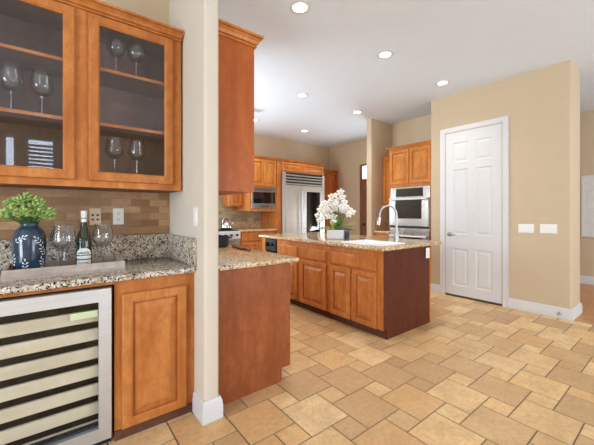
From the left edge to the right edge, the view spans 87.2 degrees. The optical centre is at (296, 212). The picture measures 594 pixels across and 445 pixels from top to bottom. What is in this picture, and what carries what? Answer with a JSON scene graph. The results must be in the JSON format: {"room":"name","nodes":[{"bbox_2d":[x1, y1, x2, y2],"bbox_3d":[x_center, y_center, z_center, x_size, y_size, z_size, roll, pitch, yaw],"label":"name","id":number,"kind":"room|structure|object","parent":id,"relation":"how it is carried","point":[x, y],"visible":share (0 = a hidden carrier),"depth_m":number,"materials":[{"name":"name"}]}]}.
{"room":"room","nodes":[
{"label":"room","id":0,"kind":"room"},
{"bbox_2d":[5,0,165,237],"bbox_3d":[-2.889,-0.270,1.006,4.680,3.040,0.120,0,0,-38],"label":"wall","id":1,"kind":"structure","parent":0,"point":[152,9],"depth_m":2.30,"materials":[{"name":"paint"}]},
{"bbox_2d":[0,187,168,239],"bbox_3d":[-1.756,0.004,1.808,1.953,0.308,0.008,0,0,-38],"label":"backsplash","id":2,"kind":"structure","parent":1,"relation":"attached to","point":[144,213],"depth_m":2.12,"materials":[{"name":"beige tile"}]},
{"bbox_2d":[0,0,183,192],"bbox_3d":[-1.312,-0.694,1.916,1.096,1.083,0.366,0,0,-38],"label":"upper cabinet","id":3,"kind":"object","parent":1,"relation":"attached to","point":[57,140],"visible":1,"depth_m":1.90,"materials":[{"name":"brown wood"}]},
{"bbox_2d":[0,64,23,92],"bbox_3d":[-1.532,-0.667,1.671,0.104,0.238,0.104,0,0,-38],"label":"wine glass","id":4,"kind":"object","parent":3,"relation":"on","point":[12,90],"visible":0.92,"depth_m":1.69,"materials":[{"name":"clear glass"}]},
{"bbox_2d":[30,71,53,96],"bbox_3d":[-1.431,-0.667,1.750,0.104,0.238,0.104,0,0,-38],"label":"wine glass","id":5,"kind":"object","parent":3,"relation":"on","point":[32,71],"visible":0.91,"depth_m":1.75,"materials":[{"name":"clear glass"}]},
{"bbox_2d":[0,46,163,98],"bbox_3d":[-1.333,-0.871,1.942,1.058,0.018,0.273,0,0,-38],"label":"shelf","id":6,"kind":"object","parent":3,"relation":"attached to","point":[14,58],"depth_m":1.91,"materials":[{"name":"brown wood"}]},
{"bbox_2d":[0,111,163,142],"bbox_3d":[-1.333,-0.538,1.942,1.058,0.018,0.273,0,0,-38],"label":"shelf","id":7,"kind":"object","parent":3,"relation":"attached to","point":[19,119],"depth_m":1.92,"materials":[{"name":"brown wood"}]},
{"bbox_2d":[105,136,123,159],"bbox_3d":[-1.160,-0.357,1.981,0.104,0.238,0.104,0,0,-38],"label":"wine glass","id":8,"kind":"object","parent":3,"relation":"on","point":[110,136],"visible":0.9,"depth_m":1.99,"materials":[{"name":"clear glass"}]},
{"bbox_2d":[106,34,124,68],"bbox_3d":[-1.145,-1.000,1.971,0.104,0.238,0.104,0,0,-38],"label":"wine glass","id":9,"kind":"object","parent":3,"relation":"on","point":[108,34],"visible":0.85,"depth_m":1.98,"materials":[{"name":"clear glass"}]},
{"bbox_2d":[106,34,124,57],"bbox_3d":[-1.145,-1.052,1.971,0.104,0.133,0.104,0,0,-38],"label":"bowl","id":10,"kind":"object","parent":9,"relation":"on","point":[108,34],"depth_m":1.98,"materials":[{"name":"clear glass"}]},
{"bbox_2d":[127,40,144,73],"bbox_3d":[-1.054,-1.000,2.042,0.104,0.238,0.104,0,0,-38],"label":"wine glass","id":11,"kind":"object","parent":3,"relation":"on","point":[129,40],"visible":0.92,"depth_m":2.04,"materials":[{"name":"clear glass"}]},
{"bbox_2d":[127,40,144,62],"bbox_3d":[-1.054,-1.052,2.042,0.104,0.133,0.104,0,0,-38],"label":"bowl","id":12,"kind":"object","parent":11,"relation":"on","point":[129,40],"depth_m":2.05,"materials":[{"name":"clear glass"}]},
{"bbox_2d":[128,139,145,173],"bbox_3d":[-1.058,-0.357,2.060,0.104,0.238,0.104,0,0,-38],"label":"wine glass","id":13,"kind":"object","parent":3,"relation":"on","point":[133,139],"visible":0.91,"depth_m":2.06,"materials":[{"name":"clear glass"}]},
{"bbox_2d":[128,139,145,159],"bbox_3d":[-1.058,-0.409,2.060,0.104,0.133,0.104,0,0,-38],"label":"bowl","id":14,"kind":"object","parent":13,"relation":"on","point":[133,139],"depth_m":2.06,"materials":[{"name":"clear glass"}]},
{"bbox_2d":[89,208,100,224],"bbox_3d":[-1.362,0.024,2.104,0.066,0.112,0.009,0,0,-38],"label":"cable plate","id":15,"kind":"object","parent":1,"relation":"attached to","point":[94,213],"visible":1,"depth_m":2.10,"materials":[{"name":"beige plastic"}]},
{"bbox_2d":[113,208,123,224],"bbox_3d":[-1.254,0.024,2.189,0.068,0.114,0.009,0,0,-38],"label":"outlet plate","id":16,"kind":"object","parent":1,"relation":"attached to","point":[118,213],"visible":1,"depth_m":2.19,"materials":[{"name":"white plastic"}]},
{"bbox_2d":[166,0,217,400],"bbox_3d":[-1.082,-0.270,2.592,0.120,3.040,1.820,0,0,-38],"label":"wall","id":17,"kind":"structure","parent":0,"point":[198,19],"depth_m":1.90,"materials":[{"name":"paint"}]},
{"bbox_2d":[193,207,197,225],"bbox_3d":[-0.638,0.024,1.956,0.010,0.118,0.070,0,0,-38],"label":"switch plate","id":18,"kind":"object","parent":17,"relation":"attached to","point":[195,209],"visible":1,"depth_m":1.94,"materials":[{"name":"white plastic"}]},
{"bbox_2d":[192,390,222,425],"bbox_3d":[-0.555,1.185,1.937,0.129,0.130,0.172,0,0,-38],"label":"baseboard","id":19,"kind":"structure","parent":17,"relation":"attached to","point":[206,412],"depth_m":1.88,"materials":[{"name":"white paint"}]},
{"bbox_2d":[218,18,263,195],"bbox_3d":[-0.629,-0.685,2.394,0.348,1.080,0.850,0,0,-38],"label":"upper cabinet","id":20,"kind":"object","parent":17,"relation":"attached to","point":[237,45],"visible":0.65,"depth_m":2.08,"materials":[{"name":"brown wood"}]},
{"bbox_2d":[254,134,328,169],"bbox_3d":[-0.644,-0.270,7.422,3.990,3.040,0.100,0,0,-38],"label":"wall","id":21,"kind":"structure","parent":0,"point":[264,146],"depth_m":7.74,"materials":[{"name":"paint"}]},
{"bbox_2d":[223,194,241,206],"bbox_3d":[-1.348,-0.623,6.574,0.288,0.975,0.336,0,0,-38],"label":"upper cabinet","id":22,"kind":"object","parent":21,"relation":"attached to","point":[234,200],"visible":0.37,"depth_m":6.46,"materials":[{"name":"brown wood"}]},
{"bbox_2d":[218,195,260,228],"bbox_3d":[-1.509,-0.100,6.675,1.697,0.900,0.015,0,0,-38],"label":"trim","id":23,"kind":"structure","parent":21,"relation":"attached to","point":[235,216],"depth_m":6.77,"materials":[{"name":"beige tile"}]},
{"bbox_2d":[236,155,276,210],"bbox_3d":[-0.892,-0.603,6.720,0.670,1.135,0.667,0,0,-38],"label":"upper cabinet","id":24,"kind":"object","parent":21,"relation":"attached to","point":[264,167],"visible":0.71,"depth_m":6.49,"materials":[{"name":"brown wood"}]},
{"bbox_2d":[251,187,274,208],"bbox_3d":[-0.829,-0.310,6.668,0.585,0.447,0.463,0,0,-38],"label":"microwave","id":25,"kind":"object","parent":24,"relation":"in","point":[262,197],"visible":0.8,"depth_m":6.48,"materials":[{"name":"silver metal"}]},
{"bbox_2d":[102,283,593,444],"bbox_3d":[0.519,1.275,2.180,11.500,0.050,9.800,0,0,-38],"label":"floor","id":26,"kind":"structure","parent":0,"point":[477,373],"depth_m":2.22,"materials":[{"name":"tile"}]},
{"bbox_2d":[0,285,111,444],"bbox_3d":[-1.381,0.825,1.690,0.596,0.850,0.468,0,0,-38],"label":"wine fridge","id":27,"kind":"object","parent":26,"relation":"on","point":[56,347],"visible":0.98,"depth_m":1.62,"materials":[{"name":"metal"}]},
{"bbox_2d":[0,401,97,444],"bbox_3d":[-1.268,1.052,1.546,0.570,0.062,0.018,0,0,-38],"label":"shelf","id":28,"kind":"object","parent":27,"relation":"attached to","point":[27,429],"depth_m":1.55,"materials":[{"name":"beige wood"}]},
{"bbox_2d":[0,382,97,423],"bbox_3d":[-1.268,0.952,1.546,0.570,0.062,0.018,0,0,-38],"label":"shelf","id":29,"kind":"object","parent":27,"relation":"attached to","point":[22,410],"depth_m":1.55,"materials":[{"name":"beige wood"}]},
{"bbox_2d":[0,364,97,402],"bbox_3d":[-1.268,0.852,1.546,0.570,0.062,0.018,0,0,-38],"label":"shelf","id":30,"kind":"object","parent":27,"relation":"attached to","point":[8,393],"depth_m":1.55,"materials":[{"name":"beige wood"}]},
{"bbox_2d":[0,346,97,380],"bbox_3d":[-1.268,0.752,1.546,0.570,0.062,0.018,0,0,-38],"label":"shelf","id":31,"kind":"object","parent":27,"relation":"attached to","point":[59,360],"depth_m":1.55,"materials":[{"name":"beige wood"}]},
{"bbox_2d":[0,327,97,359],"bbox_3d":[-1.268,0.653,1.546,0.570,0.062,0.018,0,0,-38],"label":"shelf","id":32,"kind":"object","parent":27,"relation":"attached to","point":[56,341],"depth_m":1.55,"materials":[{"name":"beige wood"}]},
{"bbox_2d":[0,309,97,337],"bbox_3d":[-1.268,0.553,1.546,0.570,0.062,0.018,0,0,-38],"label":"shelf","id":33,"kind":"object","parent":27,"relation":"attached to","point":[52,322],"depth_m":1.54,"materials":[{"name":"beige wood"}]},
{"bbox_2d":[22,419,97,444],"bbox_3d":[-1.268,1.122,1.546,0.570,0.003,0.018,0,0,-38],"label":"shelf","id":34,"kind":"object","parent":27,"relation":"attached to","point":[46,439],"depth_m":1.59,"materials":[{"name":"beige wood"}]},
{"bbox_2d":[0,282,113,297],"bbox_3d":[-1.400,0.812,1.683,0.660,0.875,0.440,0,0,-38],"label":"surround","id":35,"kind":"object","parent":26,"relation":"on","point":[110,283],"visible":0.67,"depth_m":1.55,"materials":[{"name":"brown wood"}]},
{"bbox_2d":[111,273,193,440],"bbox_3d":[-0.960,0.812,2.017,0.441,0.875,0.474,0,0,-38],"label":"base cabinet","id":36,"kind":"object","parent":26,"relation":"on","point":[153,318],"visible":0.94,"depth_m":1.81,"materials":[{"name":"brown wood"}]},
{"bbox_2d":[218,229,239,244],"bbox_3d":[-1.596,0.790,6.147,0.760,0.920,0.692,0,0,-38],"label":"range","id":37,"kind":"object","parent":26,"relation":"on","point":[235,234],"visible":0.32,"depth_m":6.05,"materials":[{"name":"metal"}]},
{"bbox_2d":[221,216,233,229],"bbox_3d":[-1.408,0.197,6.257,0.225,0.266,0.225,0,0,7],"label":"kettle","id":38,"kind":"object","parent":37,"relation":"on","point":[226,225],"visible":1,"depth_m":6.19,"materials":[{"name":"silver metal"}]},
{"bbox_2d":[218,263,289,404],"bbox_3d":[-0.537,0.812,2.504,0.628,0.876,0.820,0,0,-38],"label":"base cabinet","id":39,"kind":"object","parent":26,"relation":"on","point":[254,302],"visible":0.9,"depth_m":2.16,"materials":[{"name":"brown wood"}]},
{"bbox_2d":[240,230,275,250],"bbox_3d":[-0.976,0.812,6.673,0.855,0.875,0.624,0,0,-38],"label":"base cabinet","id":40,"kind":"object","parent":26,"relation":"on","point":[251,239],"visible":0.27,"depth_m":6.36,"materials":[{"name":"brown wood"}]},
{"bbox_2d":[231,221,276,231],"bbox_3d":[-0.974,0.282,6.670,0.859,0.184,0.648,0,0,-38],"label":"countertop","id":41,"kind":"structure","parent":40,"relation":"on","point":[248,226],"depth_m":6.80,"materials":[{"name":"stone"}]},
{"bbox_2d":[262,238,265,250],"bbox_3d":[-0.165,0.812,5.022,0.855,0.875,0.112,0,0,-38],"label":"island end panel","id":42,"kind":"object","parent":26,"relation":"on","point":[263,239],"visible":0.02,"depth_m":4.77,"materials":[{"name":"brown wood"}]},
{"bbox_2d":[265,238,276,252],"bbox_3d":[-0.198,0.812,4.739,0.545,0.875,0.291,0,0,-38],"label":"appliance","id":43,"kind":"object","parent":26,"relation":"on","point":[270,244],"visible":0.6,"depth_m":4.58,"materials":[{"name":"black plastic"}]},
{"bbox_2d":[277,239,302,307],"bbox_3d":[0.201,0.812,4.533,0.880,0.875,0.521,0,0,-38],"label":"base cabinet","id":44,"kind":"object","parent":26,"relation":"on","point":[290,248],"visible":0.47,"depth_m":4.16,"materials":[{"name":"brown wood"}]},
{"bbox_2d":[261,158,325,233],"bbox_3d":[-0.070,0.040,7.350,1.396,2.420,0.690,0,0,-38],"label":"tall cabinet","id":45,"kind":"object","parent":26,"relation":"on","point":[269,219],"visible":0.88,"depth_m":6.87,"materials":[{"name":"brown wood"}]},
{"bbox_2d":[281,172,324,233],"bbox_3d":[-0.010,0.177,7.333,1.240,2.145,0.741,0,0,-38],"label":"refrigerator","id":46,"kind":"object","parent":26,"relation":"on","point":[301,194],"visible":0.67,"depth_m":7.01,"materials":[{"name":"metal"}]},
{"bbox_2d":[300,242,332,318],"bbox_3d":[0.530,0.812,4.110,0.880,0.875,0.549,0,0,-38],"label":"base cabinet","id":47,"kind":"object","parent":26,"relation":"on","point":[314,258],"visible":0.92,"depth_m":3.81,"materials":[{"name":"brown wood"}]},
{"bbox_2d":[324,169,337,232],"bbox_3d":[0.668,0.065,8.154,0.810,2.370,0.340,0,0,-38],"label":"tall cabinet","id":48,"kind":"object","parent":26,"relation":"on","point":[330,175],"visible":0.23,"depth_m":8.08,"materials":[{"name":"brown wood"}]},
{"bbox_2d":[329,246,430,339],"bbox_3d":[0.943,0.812,3.598,0.900,0.876,0.765,0,0,-38],"label":"base cabinet","id":49,"kind":"object","parent":26,"relation":"on","point":[386,295],"visible":0.92,"depth_m":3.28,"materials":[{"name":"brown wood"}]},
{"bbox_2d":[259,232,442,251],"bbox_3d":[0.580,0.355,4.264,1.182,0.038,2.288,0,0,-38],"label":"countertop","id":50,"kind":"structure","parent":49,"relation":"on","point":[308,237],"depth_m":3.81,"materials":[{"name":"stone"}]},
{"bbox_2d":[314,188,355,238],"bbox_3d":[0.493,0.009,4.045,0.552,0.652,0.361,0,0,17],"label":"orchid","id":51,"kind":"object","parent":50,"relation":"on","point":[336,232],"visible":1,"depth_m":4.04,"materials":[{"name":"white plant"}]},
{"bbox_2d":[344,231,348,237],"bbox_3d":[0.661,0.288,4.154,0.076,0.095,0.076,0,0,-38],"label":"tumbler","id":52,"kind":"object","parent":50,"relation":"on","point":[346,233],"visible":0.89,"depth_m":4.12,"materials":[{"name":"blue glass"}]},
{"bbox_2d":[341,239,404,245],"bbox_3d":[0.844,0.344,3.488,0.420,0.041,0.555,0,0,-38],"label":"sink","id":53,"kind":"object","parent":50,"relation":"in","point":[365,241],"visible":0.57,"depth_m":3.57,"materials":[{"name":"white ceramic"}]},
{"bbox_2d":[376,205,403,241],"bbox_3d":[1.087,0.119,3.656,0.354,0.433,0.066,0,0,-15],"label":"faucet","id":54,"kind":"object","parent":50,"relation":"on","point":[396,234],"visible":1,"depth_m":3.66,"materials":[{"name":"silver metal"}]},
{"bbox_2d":[426,248,429,257],"bbox_3d":[1.473,0.450,3.510,0.072,0.116,0.009,0,0,-38],"label":"outlet plate","id":55,"kind":"object","parent":49,"relation":"attached to","point":[427,249],"visible":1,"depth_m":3.51,"materials":[{"name":"white plastic"}]},
{"bbox_2d":[374,233,388,236],"bbox_3d":[1.802,0.812,5.992,0.600,0.875,0.355,0,0,-38],"label":"base cabinet","id":56,"kind":"object","parent":26,"relation":"on","point":[375,234],"visible":0.09,"depth_m":5.81,"materials":[{"name":"brown wood"}]},
{"bbox_2d":[373,222,388,232],"bbox_3d":[1.803,0.275,5.993,0.603,0.199,0.360,0,0,-38],"label":"countertop","id":57,"kind":"structure","parent":56,"relation":"on","point":[383,227],"depth_m":6.02,"materials":[{"name":"stone"}]},
{"bbox_2d":[386,140,430,239],"bbox_3d":[2.133,0.040,5.523,0.645,2.420,0.860,0,0,-38],"label":"tall cabinet","id":58,"kind":"object","parent":26,"relation":"on","point":[409,164],"visible":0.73,"depth_m":5.29,"materials":[{"name":"brown wood"}]},
{"bbox_2d":[388,185,429,239],"bbox_3d":[2.100,0.230,5.469,0.663,1.350,0.746,0,0,-38],"label":"double oven","id":59,"kind":"object","parent":58,"relation":"in","point":[412,204],"visible":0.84,"depth_m":5.25,"materials":[{"name":"metal"}]},
{"bbox_3d":[-1.978,0.812,1.224,0.805,0.875,0.475,0,0,-38],"label":"base cabinet","id":60,"kind":"object","parent":26,"relation":"on","visible":0},
{"bbox_2d":[0,234,195,294],"bbox_3d":[-1.578,0.266,1.580,1.954,0.216,0.583,0,0,-38],"label":"countertop","id":61,"kind":"structure","parent":60,"relation":"on","point":[145,255],"depth_m":1.97,"materials":[{"name":"grey stone"}]},
{"bbox_2d":[1,255,124,281],"bbox_3d":[-1.323,0.309,1.803,0.536,0.052,0.300,0,0,-38],"label":"serving tray","id":62,"kind":"object","parent":61,"relation":"on","point":[52,268],"visible":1,"depth_m":1.71,"materials":[{"name":"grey wood"}]},
{"bbox_2d":[0,191,58,269],"bbox_3d":[-1.483,0.104,1.717,0.285,0.441,0.221,0,0,-22],"label":"vase","id":63,"kind":"object","parent":62,"relation":"on","point":[28,241],"visible":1,"depth_m":1.68,"materials":[{"name":"blue ceramic"}]},
{"bbox_2d":[48,225,71,265],"bbox_3d":[-1.393,0.197,1.836,0.111,0.254,0.111,0,0,-38],"label":"wine glass","id":64,"kind":"object","parent":62,"relation":"on","point":[51,225],"visible":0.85,"depth_m":1.83,"materials":[{"name":"clear glass"}]},
{"bbox_2d":[48,225,71,247],"bbox_3d":[-1.393,0.141,1.836,0.111,0.142,0.111,0,0,-38],"label":"bowl","id":65,"kind":"object","parent":64,"relation":"on","point":[51,225],"depth_m":1.84,"materials":[{"name":"clear glass"}]},
{"bbox_2d":[52,225,75,250],"bbox_3d":[-1.311,0.197,1.755,0.111,0.254,0.111,0,0,-38],"label":"wine glass","id":66,"kind":"object","parent":62,"relation":"on","point":[73,225],"visible":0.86,"depth_m":1.76,"materials":[{"name":"clear glass"}]},
{"bbox_2d":[76,211,91,264],"bbox_3d":[-1.289,0.155,1.886,0.082,0.339,0.083,0,0,-38],"label":"wine bottle","id":67,"kind":"object","parent":62,"relation":"on","point":[83,240],"visible":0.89,"depth_m":1.86,"materials":[{"name":"green glass"}]},
{"bbox_2d":[92,223,112,246],"bbox_3d":[-1.208,0.195,1.940,0.113,0.259,0.113,0,0,-38],"label":"wine glass","id":68,"kind":"object","parent":62,"relation":"on","point":[97,223],"visible":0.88,"depth_m":1.93,"materials":[{"name":"clear glass"}]},
{"bbox_3d":[-1.505,0.812,3.748,0.624,0.875,0.800,0,0,-38],"label":"base cabinet","id":69,"kind":"object","parent":26,"relation":"on","visible":0},
{"bbox_2d":[218,245,298,270],"bbox_3d":[-1.577,0.355,3.876,0.672,0.038,4.317,0,0,-38],"label":"countertop","id":70,"kind":"structure","parent":69,"relation":"on","point":[229,258],"depth_m":2.30,"materials":[{"name":"stone"}]},
{"bbox_2d":[218,235,231,247],"bbox_3d":[-0.804,0.283,3.114,0.256,0.105,0.275,0,0,10],"label":"cooking pot","id":71,"kind":"object","parent":70,"relation":"on","point":[223,240],"visible":0.49,"depth_m":3.04,"materials":[{"name":"black metal"}]},
{"bbox_2d":[232,245,250,250],"bbox_3d":[-0.505,0.326,2.910,0.100,0.020,0.390,0,0,-28],"label":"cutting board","id":72,"kind":"object","parent":70,"relation":"on","point":[240,247],"visible":1,"depth_m":2.85,"materials":[{"name":"brown wood"}]},
{"bbox_2d":[329,139,366,234],"bbox_3d":[1.566,-0.270,7.750,0.100,3.040,2.100,0,0,-38],"label":"wall","id":73,"kind":"structure","parent":0,"point":[345,158],"depth_m":7.93,"materials":[{"name":"paint"}]},
{"bbox_2d":[360,164,366,234],"bbox_3d":[1.898,0.030,7.325,0.090,2.440,1.020,0,0,-38],"label":"trim","id":74,"kind":"structure","parent":73,"relation":"attached to","point":[362,165],"depth_m":7.66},
{"bbox_2d":[362,181,366,235],"bbox_3d":[1.863,0.230,7.298,0.108,2.020,0.900,0,0,-38],"label":"door","id":75,"kind":"structure","parent":73,"relation":"in","point":[364,183],"depth_m":7.60,"materials":[{"name":"brown wood"}]},
{"bbox_2d":[363,166,366,178],"bbox_3d":[1.894,-0.990,7.322,0.010,0.320,0.900,0,0,-38],"label":"window","id":76,"kind":"structure","parent":73,"relation":"in","point":[364,167],"depth_m":7.61,"materials":[{"name":"white glass"}]},
{"bbox_2d":[367,119,391,235],"bbox_3d":[1.677,-0.270,6.201,0.770,3.040,0.120,0,0,-38],"label":"wall","id":77,"kind":"structure","parent":0,"point":[379,134],"depth_m":5.99,"materials":[{"name":"paint"}]},
{"bbox_2d":[218,0,593,147],"bbox_3d":[0.511,-1.840,2.110,11.600,0.100,9.900,0,0,-38],"label":"ceiling","id":78,"kind":"structure","parent":0,"point":[328,52],"depth_m":3.48,"materials":[{"name":"paint"}]},
{"bbox_2d":[254,107,264,112],"bbox_3d":[-0.729,-1.784,5.391,0.300,0.009,0.200,0,0,-38],"label":"ceiling vent","id":79,"kind":"object","parent":78,"relation":"in","point":[258,110],"visible":0.57,"depth_m":5.42,"materials":[{"name":"white paint"}]},
{"bbox_2d":[289,0,310,13],"bbox_3d":[0.026,-1.786,2.709,0.190,0.008,0.190,0,0,-38],"label":"recessed light","id":80,"kind":"object","parent":78,"relation":"in","point":[297,6],"visible":1,"depth_m":2.70,"materials":[{"name":"white paint"}]},
{"bbox_2d":[296,93,307,97],"bbox_3d":[0.076,-1.786,4.730,0.190,0.008,0.190,0,0,-38],"label":"recessed light","id":81,"kind":"object","parent":78,"relation":"in","point":[301,95],"visible":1,"depth_m":4.73,"materials":[{"name":"white paint"}]},
{"bbox_2d":[352,110,362,113],"bbox_3d":[1.066,-1.786,5.522,0.190,0.008,0.190,0,0,-38],"label":"recessed light","id":82,"kind":"object","parent":78,"relation":"in","point":[355,111],"visible":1,"depth_m":5.51,"materials":[{"name":"white paint"}]},
{"bbox_2d":[376,50,393,58],"bbox_3d":[0.995,-1.786,3.521,0.190,0.008,0.190,0,0,-38],"label":"recessed light","id":83,"kind":"object","parent":78,"relation":"in","point":[385,54],"visible":1,"depth_m":3.51,"materials":[{"name":"white paint"}]},
{"bbox_2d":[435,80,449,85],"bbox_3d":[1.999,-1.786,4.283,0.190,0.008,0.190,0,0,-38],"label":"recessed light","id":84,"kind":"object","parent":78,"relation":"in","point":[441,82],"visible":1,"depth_m":4.27,"materials":[{"name":"white paint"}]},
{"bbox_2d":[392,115,430,146],"bbox_3d":[2.374,-0.270,5.844,0.110,3.040,1.300,0,0,-38],"label":"wall","id":85,"kind":"structure","parent":0,"point":[416,130],"depth_m":5.97,"materials":[{"name":"paint"}]},
{"bbox_2d":[382,155,388,204],"bbox_3d":[1.905,-0.630,6.072,0.340,0.950,0.355,0,0,-38],"label":"upper cabinet","id":86,"kind":"object","parent":85,"relation":"attached to","point":[385,158],"visible":0.31,"depth_m":6.05,"materials":[{"name":"brown wood"}]},
{"bbox_2d":[431,60,579,308],"bbox_3d":[2.849,-0.270,4.446,0.460,3.040,1.710,0,0,-38],"label":"wall","id":87,"kind":"structure","parent":0,"point":[542,105],"depth_m":3.89,"materials":[{"name":"paint"}]},
{"bbox_2d":[440,116,508,307],"bbox_3d":[2.495,-0.018,4.468,0.070,2.535,0.920,0,0,-38],"label":"door","id":88,"kind":"structure","parent":87,"relation":"in","point":[477,159],"depth_m":4.44,"materials":[{"name":"white paint"}]},
{"bbox_2d":[431,283,581,320],"bbox_3d":[2.854,1.185,4.439,0.494,0.130,1.727,0,0,-38],"label":"baseboard","id":89,"kind":"structure","parent":87,"relation":"attached to","point":[572,314],"depth_m":3.84,"materials":[{"name":"white paint"}]},
{"bbox_2d":[518,224,533,232],"bbox_3d":[2.918,0.197,3.974,0.010,0.112,0.168,0,0,-38],"label":"switch plate","id":90,"kind":"object","parent":87,"relation":"attached to","point":[522,228],"visible":1,"depth_m":3.97,"materials":[{"name":"white plastic"}]},
{"bbox_2d":[540,224,556,233],"bbox_3d":[3.058,0.192,3.794,0.010,0.112,0.168,0,0,-38],"label":"switch plate","id":91,"kind":"object","parent":87,"relation":"attached to","point":[544,228],"visible":1,"depth_m":3.79,"materials":[{"name":"white plastic"}]},
{"bbox_2d":[580,110,593,276],"bbox_3d":[5.015,-0.270,5.684,0.100,3.040,9.800,0,0,-38],"label":"wall","id":92,"kind":"structure","parent":0,"point":[586,118],"depth_m":5.49,"materials":[{"name":"paint"}]},
{"bbox_2d":[580,275,593,284],"bbox_3d":[5.000,1.180,5.609,0.017,0.140,9.700,0,0,-38],"label":"baseboard","id":93,"kind":"structure","parent":92,"relation":"attached to","point":[589,280],"depth_m":5.47,"materials":[{"name":"white paint"}]},
{"bbox_2d":[581,175,593,236],"bbox_3d":[5.386,-0.120,5.101,0.029,1.080,1.100,0,0,-38],"label":"framed print","id":94,"kind":"object","parent":92,"relation":"attached to","point":[587,181],"visible":1,"depth_m":5.47,"materials":[{"name":"white paint"}]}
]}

